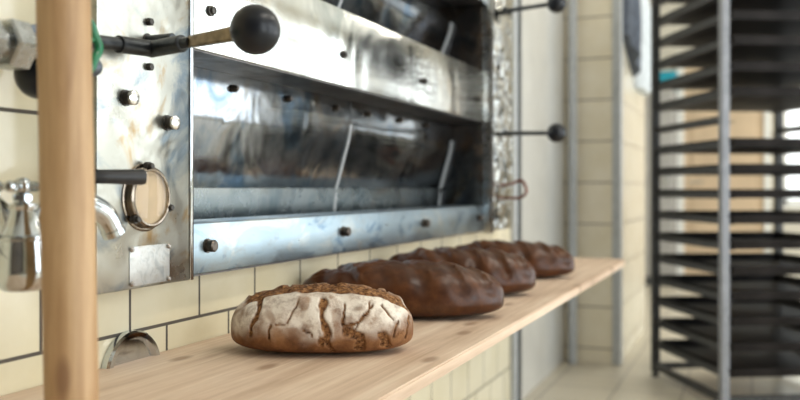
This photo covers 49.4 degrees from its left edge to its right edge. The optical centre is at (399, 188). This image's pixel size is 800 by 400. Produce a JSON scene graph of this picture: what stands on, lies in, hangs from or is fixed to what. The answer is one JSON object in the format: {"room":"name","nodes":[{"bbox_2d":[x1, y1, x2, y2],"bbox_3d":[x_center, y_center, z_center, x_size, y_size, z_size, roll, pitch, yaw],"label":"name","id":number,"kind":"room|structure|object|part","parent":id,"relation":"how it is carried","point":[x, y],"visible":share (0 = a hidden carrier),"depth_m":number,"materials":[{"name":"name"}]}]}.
{"room":"commercial kitchen","nodes":[
{"label":"commercial kitchen","id":0,"kind":"room"},
{"bbox_2d":[0,0,563,399],"bbox_3d":[-0.704,-0.700,1.526,0.550,3.300,7.300,0,0,22],"label":"wall","id":1,"kind":"structure","parent":0,"point":[181,313],"depth_m":1.94,"materials":[{"name":"beige tile"}]},
{"bbox_2d":[0,18,103,98],"bbox_3d":[-0.709,-0.171,0.592,0.136,0.104,1.366,0,0,24],"label":"pipe","id":2,"kind":"object","parent":1,"relation":"attached to","point":[18,48],"visible":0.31,"depth_m":1.09,"materials":[{"name":"metal"}]},
{"bbox_3d":[-0.427,-0.163,1.165,0.061,0.025,0.025,0,0,13],"label":"drain knob","id":3,"kind":"part","parent":2,"relation":"part of","materials":[{"name":"grey metal"}]},
{"bbox_2d":[0,177,125,291],"bbox_3d":[-0.479,0.051,1.126,0.168,0.146,0.189,0,0,22],"label":"tap","id":4,"kind":"object","parent":1,"relation":"attached to","point":[20,254],"visible":0.74,"depth_m":1.04,"materials":[{"name":"silver metal"}]},
{"bbox_3d":[-0.458,-0.003,1.055,0.060,0.022,0.060,0,0,45],"label":"cross handle","id":5,"kind":"part","parent":4,"relation":"part of","materials":[{"name":"silver metal"}]},
{"bbox_3d":[-0.458,0.001,1.055,0.019,0.026,0.022,0,0,22],"label":"stem","id":6,"kind":"part","parent":4,"relation":"part of","materials":[{"name":"silver metal"}]},
{"bbox_3d":[-0.419,0.035,1.122,0.039,0.068,0.153,0,0,32],"label":"spout","id":7,"kind":"part","parent":4,"relation":"part of","materials":[{"name":"silver metal"}]},
{"bbox_2d":[0,257,624,399],"bbox_3d":[0.047,0.407,2.000,0.487,0.350,3.444,0,0,22],"label":"wooden shelf","id":8,"kind":"object","parent":1,"relation":"attached to","point":[216,368],"depth_m":1.40,"materials":[{"name":"brown wood"}]},
{"bbox_2d":[35,0,98,399],"bbox_3d":[-0.401,-0.918,1.000,0.109,2.401,0.060,0,0,0],"label":"wooden post","id":9,"kind":"object","parent":8,"relation":"on","point":[63,27],"visible":1,"depth_m":0.97,"materials":[{"name":"brown wood"}]},
{"bbox_3d":[-0.439,0.257,1.426,0.015,0.050,0.131,0,0,22],"label":"steel cap","id":10,"kind":"part","parent":8,"relation":"part of","materials":[{"name":"silver metal"}]},
{"bbox_2d":[231,283,412,352],"bbox_3d":[-0.136,0.224,1.523,0.318,0.116,0.174,0,0,-5],"label":"bread loaf","id":11,"kind":"object","parent":8,"relation":"on","point":[316,317],"visible":1,"depth_m":1.46,"materials":[{"name":"beige food"}]},
{"bbox_2d":[302,259,503,317],"bbox_3d":[0.002,0.219,1.933,0.456,0.126,0.182,0,0,4],"label":"bread loaf","id":12,"kind":"object","parent":8,"relation":"on","point":[428,289],"visible":0.59,"depth_m":1.86,"materials":[{"name":"brown food"}]},
{"bbox_2d":[389,247,535,293],"bbox_3d":[0.154,0.218,2.331,0.417,0.128,0.183,0,0,5],"label":"bread loaf","id":13,"kind":"object","parent":8,"relation":"on","point":[515,274],"visible":0.5,"depth_m":2.27,"materials":[{"name":"brown food"}]},
{"bbox_2d":[455,239,574,277],"bbox_3d":[0.349,0.221,2.774,0.410,0.121,0.175,0,0,7],"label":"bread loaf","id":14,"kind":"object","parent":8,"relation":"on","point":[546,260],"visible":0.43,"depth_m":2.71,"materials":[{"name":"brown food"}]},
{"bbox_2d":[91,0,565,294],"bbox_3d":[-0.145,-0.420,2.343,0.874,1.160,2.405,0,0,22],"label":"oven","id":15,"kind":"object","parent":1,"relation":"attached to","point":[230,135],"visible":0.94,"depth_m":2.00,"materials":[{"name":"metal"}]},
{"bbox_3d":[-0.410,-0.399,1.361,0.042,1.102,0.231,0,0,22],"label":"panel","id":16,"kind":"part","parent":15,"relation":"part of","materials":[{"name":"metal"}]},
{"bbox_3d":[-0.389,0.117,1.355,0.002,0.060,0.097,0,0,22],"label":"name plate","id":17,"kind":"part","parent":15,"relation":"part of","materials":[{"name":"metal"}]},
{"bbox_3d":[-0.369,-0.230,1.341,0.050,0.017,0.017,0,0,27],"label":"lever","id":18,"kind":"part","parent":15,"relation":"part of","materials":[{"name":"metal"}]},
{"bbox_2d":[150,35,188,57],"bbox_3d":[-0.337,-0.209,1.272,0.098,0.026,0.025,0,0,40],"label":"socket","id":19,"kind":"object","parent":15,"relation":"attached to","point":[179,43],"depth_m":1.26,"materials":[{"name":"black metal"}]},
{"bbox_3d":[-0.258,-0.211,1.207,0.117,0.021,0.011,0,0,40],"label":"arm","id":20,"kind":"part","parent":15,"relation":"part of","materials":[{"name":"brown wood"}]},
{"bbox_3d":[-0.338,-0.123,1.950,0.050,0.243,0.949,0,0,22],"label":"door","id":21,"kind":"part","parent":15,"relation":"part of","materials":[{"name":"metal"}]},
{"bbox_3d":[-0.337,-0.583,1.949,0.046,0.188,0.949,0,0,22],"label":"door","id":22,"kind":"part","parent":15,"relation":"part of","materials":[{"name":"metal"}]},
{"bbox_3d":[-0.095,0.105,2.326,0.120,0.090,1.834,0,0,22],"label":"rail","id":23,"kind":"part","parent":15,"relation":"part of","materials":[{"name":"metal"}]},
{"bbox_3d":[0.005,-0.123,2.799,0.050,0.243,0.876,0,0,22],"label":"door","id":24,"kind":"part","parent":15,"relation":"part of","materials":[{"name":"metal"}]},
{"bbox_3d":[0.007,-0.583,2.799,0.046,0.188,0.876,0,0,22],"label":"door","id":25,"kind":"part","parent":15,"relation":"part of","materials":[{"name":"metal"}]},
{"bbox_3d":[0.200,-0.400,3.203,0.224,1.100,0.009,0,0,22],"label":"cheek plate","id":26,"kind":"part","parent":15,"relation":"part of","materials":[{"name":"metal"}]},
{"bbox_3d":[0.369,-0.399,3.287,0.042,1.102,0.270,0,0,22],"label":"panel","id":27,"kind":"part","parent":15,"relation":"part of","materials":[{"name":"metal"}]},
{"bbox_3d":[0.390,-0.653,3.216,0.050,0.017,0.017,0,0,27],"label":"lever","id":28,"kind":"part","parent":15,"relation":"part of","materials":[{"name":"black metal"}]},
{"bbox_3d":[0.421,0.001,3.212,0.114,0.076,0.021,0,0,35],"label":"loop handle","id":29,"kind":"part","parent":15,"relation":"part of","materials":[{"name":"orange metal"}]},
{"bbox_2d":[508,131,528,134],"bbox_3d":[0.425,-0.202,3.146,0.016,0.020,0.113,0,0,-41],"label":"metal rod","id":30,"kind":"object","parent":15,"relation":"attached to","point":[509,132],"depth_m":3.13,"materials":[{"name":"grey metal"}]},
{"bbox_2d":[508,5,529,12],"bbox_3d":[0.425,-0.650,3.146,0.016,0.020,0.113,0,0,-41],"label":"socket","id":31,"kind":"object","parent":15,"relation":"attached to","point":[527,7],"depth_m":3.13,"materials":[{"name":"metal"}]},
{"bbox_3d":[0.499,-0.646,3.060,0.015,0.021,0.131,0,0,-41],"label":"arm","id":32,"kind":"part","parent":15,"relation":"part of"},
{"bbox_3d":[0.499,-0.197,3.060,0.015,0.021,0.131,0,0,-41],"label":"arm","id":33,"kind":"part","parent":15,"relation":"part of"},
{"bbox_2d":[511,0,517,399],"bbox_3d":[0.486,-0.700,3.717,0.023,3.300,0.055,0,0,22],"label":"trim","id":34,"kind":"structure","parent":1,"relation":"attached to","point":[514,230],"depth_m":3.69,"materials":[{"name":"grey metal"}]},
{"bbox_2d":[518,0,521,399],"bbox_3d":[0.508,-0.700,3.763,0.028,3.300,0.043,0,0,22],"label":"trim","id":35,"kind":"structure","parent":1,"relation":"attached to","point":[519,1],"depth_m":3.75,"materials":[{"name":"metal"}]},
{"bbox_2d":[568,0,576,363],"bbox_3d":[0.939,-0.700,4.733,0.048,3.300,0.048,0,0,22],"label":"trim","id":36,"kind":"structure","parent":1,"relation":"attached to","point":[572,4],"depth_m":4.71,"materials":[{"name":"grey metal"}]},
{"bbox_2d":[564,0,644,363],"bbox_3d":[1.033,-0.700,5.445,0.830,3.300,1.270,0,0,22],"label":"wall pillar","id":37,"kind":"structure","parent":0,"point":[594,17],"depth_m":4.77,"materials":[{"name":"beige tile"}]},
{"bbox_2d":[612,0,622,364],"bbox_3d":[1.181,-0.700,4.725,0.045,3.300,0.075,0,0,22],"label":"trim","id":38,"kind":"structure","parent":37,"relation":"attached to","point":[617,5],"depth_m":4.69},
{"bbox_2d":[623,0,641,76],"bbox_3d":[1.353,-1.015,5.019,0.084,0.670,0.520,0,0,22],"label":"jacket","id":39,"kind":"object","parent":37,"relation":"hanging from","point":[632,19],"visible":0.95,"depth_m":4.94,"materials":[{"name":"fabric"}]},
{"bbox_2d":[634,0,650,95],"bbox_3d":[1.560,-0.985,5.539,0.077,0.730,0.520,0,0,22],"label":"hanging towel","id":40,"kind":"object","parent":37,"relation":"hanging from","point":[642,81],"visible":0.66,"depth_m":5.39,"materials":[{"name":"fabric"}]},
{"bbox_2d":[522,285,799,399],"bbox_3d":[1.897,1.000,2.954,5.700,0.100,12.100,0,0,22],"label":"floor","id":41,"kind":"structure","parent":0,"point":[632,379],"depth_m":4.29,"materials":[{"name":"tile"}]},
{"bbox_2d":[645,90,675,285],"bbox_3d":[2.346,-0.018,8.819,0.835,1.937,0.470,0,0,22],"label":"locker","id":42,"kind":"object","parent":41,"relation":"on","point":[667,117],"visible":0.2,"depth_m":8.53,"materials":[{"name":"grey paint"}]},
{"bbox_2d":[660,71,677,90],"bbox_3d":[2.661,-1.072,8.659,0.190,0.170,0.266,0,0,22],"label":"storage box","id":43,"kind":"object","parent":42,"relation":"on","point":[664,75],"visible":0.39,"depth_m":8.54,"materials":[{"name":"teal plastic"}]},
{"bbox_3d":[2.661,-1.147,8.659,0.190,0.020,0.266,0,0,22],"label":"lid","id":44,"kind":"part","parent":43,"relation":"part of","materials":[{"name":"teal plastic"}]},
{"bbox_2d":[651,0,799,399],"bbox_3d":[1.666,-0.085,4.096,0.704,2.070,0.768,0,0,-6],"label":"rack","id":45,"kind":"object","parent":41,"relation":"on","point":[722,21],"visible":0.67,"depth_m":3.99,"materials":[{"name":"grey metal"}]},
{"bbox_3d":[1.298,-0.096,4.420,0.036,2.048,0.036,0,0,-6],"label":"post","id":46,"kind":"part","parent":45,"relation":"part of","materials":[{"name":"grey metal"}]},
{"bbox_3d":[1.358,-0.951,4.066,0.046,0.030,0.756,0,0,-6],"label":"slide rail","id":47,"kind":"part","parent":45,"relation":"part of","materials":[{"name":"black metal"}]},
{"bbox_2d":[668,0,693,3],"bbox_3d":[1.668,-0.959,4.073,0.640,0.038,0.741,0,0,-6],"label":"baking tray","id":48,"kind":"object","parent":45,"relation":"on","point":[672,1],"visible":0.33,"depth_m":4.36,"materials":[{"name":"black metal"}]},
{"bbox_3d":[1.358,-0.843,4.066,0.046,0.030,0.756,0,0,-6],"label":"slide rail","id":49,"kind":"part","parent":45,"relation":"part of","materials":[{"name":"black metal"}]},
{"bbox_3d":[1.358,-0.082,4.066,0.046,0.030,0.756,0,0,-6],"label":"slide rail","id":50,"kind":"part","parent":45,"relation":"part of","materials":[{"name":"grey metal"}]},
{"bbox_3d":[1.358,0.788,4.066,0.046,0.030,0.756,0,0,-6],"label":"slide rail","id":51,"kind":"part","parent":45,"relation":"part of","materials":[{"name":"black metal"}]},
{"bbox_3d":[1.358,-0.625,4.066,0.046,0.030,0.756,0,0,-6],"label":"slide rail","id":52,"kind":"part","parent":45,"relation":"part of","materials":[{"name":"black metal"}]},
{"bbox_3d":[1.358,0.136,4.066,0.046,0.030,0.756,0,0,-6],"label":"slide rail","id":53,"kind":"part","parent":45,"relation":"part of","materials":[{"name":"grey metal"}]},
{"bbox_3d":[1.358,-0.734,4.066,0.046,0.030,0.756,0,0,-6],"label":"slide rail","id":54,"kind":"part","parent":45,"relation":"part of","materials":[{"name":"black metal"}]},
{"bbox_3d":[1.358,-0.516,4.066,0.046,0.030,0.756,0,0,-6],"label":"slide rail","id":55,"kind":"part","parent":45,"relation":"part of","materials":[{"name":"black metal"}]},
{"bbox_3d":[1.358,-0.408,4.066,0.046,0.030,0.756,0,0,-6],"label":"slide rail","id":56,"kind":"part","parent":45,"relation":"part of","materials":[{"name":"black metal"}]},
{"bbox_3d":[1.358,-0.299,4.066,0.046,0.030,0.756,0,0,-6],"label":"slide rail","id":57,"kind":"part","parent":45,"relation":"part of","materials":[{"name":"black metal"}]},
{"bbox_3d":[1.358,-0.190,4.066,0.046,0.030,0.756,0,0,-6],"label":"slide rail","id":58,"kind":"part","parent":45,"relation":"part of","materials":[{"name":"black metal"}]},
{"bbox_3d":[1.358,0.027,4.066,0.046,0.030,0.756,0,0,-6],"label":"slide rail","id":59,"kind":"part","parent":45,"relation":"part of","materials":[{"name":"grey metal"}]},
{"bbox_3d":[1.358,0.244,4.066,0.046,0.030,0.756,0,0,-6],"label":"slide rail","id":60,"kind":"part","parent":45,"relation":"part of","materials":[{"name":"grey metal"}]},
{"bbox_3d":[1.358,0.353,4.066,0.046,0.030,0.756,0,0,-6],"label":"slide rail","id":61,"kind":"part","parent":45,"relation":"part of","materials":[{"name":"black metal"}]},
{"bbox_3d":[1.358,0.462,4.066,0.046,0.030,0.756,0,0,-6],"label":"slide rail","id":62,"kind":"part","parent":45,"relation":"part of","materials":[{"name":"black metal"}]},
{"bbox_3d":[1.358,0.571,4.066,0.046,0.030,0.756,0,0,-6],"label":"slide rail","id":63,"kind":"part","parent":45,"relation":"part of","materials":[{"name":"black metal"}]},
{"bbox_3d":[1.358,0.679,4.066,0.046,0.030,0.756,0,0,-6],"label":"slide rail","id":64,"kind":"part","parent":45,"relation":"part of","materials":[{"name":"black metal"}]},
{"bbox_3d":[1.378,-0.096,3.700,0.036,2.048,0.036,0,0,-6],"label":"post","id":65,"kind":"part","parent":45,"relation":"part of","materials":[{"name":"grey metal"}]},
{"bbox_2d":[659,296,799,325],"bbox_3d":[1.665,0.563,4.080,0.640,0.038,0.741,0,0,-6],"label":"baking tray","id":66,"kind":"object","parent":45,"relation":"on","point":[742,312],"visible":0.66,"depth_m":4.17,"materials":[{"name":"black metal"}]},
{"bbox_2d":[659,274,799,299],"bbox_3d":[1.669,0.455,4.089,0.640,0.038,0.741,0,0,-6],"label":"baking tray","id":67,"kind":"object","parent":45,"relation":"on","point":[742,287],"visible":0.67,"depth_m":4.25,"materials":[{"name":"black metal"}]},
{"bbox_2d":[659,10,799,46],"bbox_3d":[1.668,-0.741,4.086,0.640,0.038,0.741,0,0,-6],"label":"baking tray","id":68,"kind":"object","parent":45,"relation":"on","point":[746,22],"visible":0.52,"depth_m":3.87,"materials":[{"name":"black metal"}]},
{"bbox_2d":[659,61,799,89],"bbox_3d":[1.668,-0.524,4.090,0.640,0.038,0.741,0,0,-6],"label":"baking tray","id":69,"kind":"object","parent":45,"relation":"on","point":[746,73],"visible":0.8,"depth_m":3.94,"materials":[{"name":"black metal"}]},
{"bbox_2d":[659,86,799,111],"bbox_3d":[1.666,-0.415,4.085,0.640,0.038,0.741,0,0,-6],"label":"baking tray","id":70,"kind":"object","parent":45,"relation":"on","point":[746,99],"visible":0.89,"depth_m":3.94,"materials":[{"name":"black metal"}]},
{"bbox_2d":[659,189,799,197],"bbox_3d":[1.665,0.020,4.091,0.640,0.038,0.741,0,0,-6],"label":"baking tray","id":71,"kind":"object","parent":45,"relation":"on","point":[734,193],"visible":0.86,"depth_m":3.72,"materials":[{"name":"black metal"}]},
{"bbox_2d":[660,339,799,377],"bbox_3d":[1.667,0.781,4.073,0.640,0.038,0.741,0,0,-6],"label":"baking tray","id":72,"kind":"object","parent":45,"relation":"on","point":[769,363],"visible":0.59,"depth_m":4.05,"materials":[{"name":"black metal"}]},
{"bbox_2d":[660,317,799,351],"bbox_3d":[1.668,0.672,4.074,0.640,0.038,0.741,0,0,-6],"label":"baking tray","id":73,"kind":"object","parent":45,"relation":"on","point":[781,337],"visible":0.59,"depth_m":4.09,"materials":[{"name":"black metal"}]},
{"bbox_2d":[660,35,799,67],"bbox_3d":[1.671,-0.632,4.073,0.640,0.038,0.741,0,0,-6],"label":"baking tray","id":74,"kind":"object","parent":45,"relation":"on","point":[765,48],"visible":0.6,"depth_m":3.88,"materials":[{"name":"black metal"}]},
{"bbox_2d":[660,253,799,274],"bbox_3d":[1.670,0.346,4.076,0.640,0.038,0.741,0,0,-6],"label":"baking tray","id":75,"kind":"object","parent":45,"relation":"on","point":[740,263],"visible":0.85,"depth_m":4.29,"materials":[{"name":"black metal"}]},
{"bbox_2d":[660,231,799,248],"bbox_3d":[1.668,0.237,4.077,0.640,0.038,0.741,0,0,-6],"label":"baking tray","id":76,"kind":"object","parent":45,"relation":"on","point":[756,239],"visible":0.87,"depth_m":4.29,"materials":[{"name":"black metal"}]},
{"bbox_2d":[660,138,799,153],"bbox_3d":[1.670,-0.198,4.075,0.640,0.038,0.741,0,0,-6],"label":"baking tray","id":77,"kind":"object","parent":45,"relation":"on","point":[742,145],"visible":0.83,"depth_m":3.74,"materials":[{"name":"black metal"}]},
{"bbox_2d":[660,0,799,24],"bbox_3d":[1.668,-0.850,4.075,0.640,0.038,0.741,0,0,-6],"label":"baking tray","id":78,"kind":"object","parent":45,"relation":"on","point":[776,5],"visible":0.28,"depth_m":4.00,"materials":[{"name":"black metal"}]},
{"bbox_2d":[660,210,799,223],"bbox_3d":[1.667,0.129,4.073,0.640,0.038,0.741,0,0,-6],"label":"baking tray","id":79,"kind":"object","parent":45,"relation":"on","point":[736,216],"visible":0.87,"depth_m":3.71,"materials":[{"name":"black metal"}]},
{"bbox_2d":[660,164,799,174],"bbox_3d":[1.669,-0.089,4.089,0.640,0.038,0.741,0,0,-6],"label":"baking tray","id":80,"kind":"object","parent":45,"relation":"on","point":[735,169],"visible":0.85,"depth_m":3.72,"materials":[{"name":"black metal"}]},
{"bbox_3d":[1.954,-0.096,4.493,0.036,2.048,0.036,0,0,-6],"label":"post","id":81,"kind":"part","parent":45,"relation":"part of","materials":[{"name":"grey metal"}]},
{"bbox_3d":[1.973,-0.408,4.134,0.046,0.030,0.756,0,0,-6],"label":"slide rail","id":82,"kind":"part","parent":45,"relation":"part of","materials":[{"name":"metal"}]},
{"bbox_3d":[1.973,-0.299,4.134,0.046,0.030,0.756,0,0,-6],"label":"slide rail","id":83,"kind":"part","parent":45,"relation":"part of","materials":[{"name":"metal"}]},
{"bbox_3d":[1.973,-0.190,4.134,0.046,0.030,0.756,0,0,-6],"label":"slide rail","id":84,"kind":"part","parent":45,"relation":"part of","materials":[{"name":"metal"}]},
{"bbox_3d":[1.973,-0.082,4.134,0.046,0.030,0.756,0,0,-6],"label":"slide rail","id":85,"kind":"part","parent":45,"relation":"part of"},
{"bbox_2d":[649,0,799,276],"bbox_3d":[4.128,-0.700,8.470,5.700,3.300,0.200,0,0,22],"label":"wall","id":86,"kind":"structure","parent":0,"point":[665,52],"depth_m":8.89,"materials":[{"name":"paint"}]},
{"bbox_2d":[677,52,770,273],"bbox_3d":[3.221,-0.220,8.684,0.879,2.340,0.084,0,0,22],"label":"door","id":87,"kind":"structure","parent":86,"relation":"in","point":[746,124],"depth_m":8.72,"materials":[{"name":"beige paint"}]},
{"bbox_2d":[771,113,773,252],"bbox_3d":[3.688,-0.500,8.532,0.090,2.900,0.015,0,0,22],"label":"trim","id":88,"kind":"structure","parent":86,"relation":"attached to","point":[772,114],"depth_m":8.54,"materials":[{"name":"paint"}]},
{"bbox_2d":[783,110,799,208],"bbox_3d":[4.817,-0.805,8.078,2.428,1.990,0.190,0,0,22],"label":"window","id":89,"kind":"structure","parent":86,"relation":"in","point":[790,118],"depth_m":8.52,"materials":[{"name":"white glass"}]},
{"bbox_3d":[4.804,0.170,8.045,2.428,0.040,0.120,0,0,22],"label":"sill","id":90,"kind":"part","parent":89,"relation":"part of","materials":[{"name":"white paint"}]},
{"bbox_3d":[4.840,-0.825,8.133,2.228,1.850,0.010,0,0,22],"label":"pane","id":91,"kind":"part","parent":89,"relation":"part of","materials":[{"name":"clear glass"}]}
]}

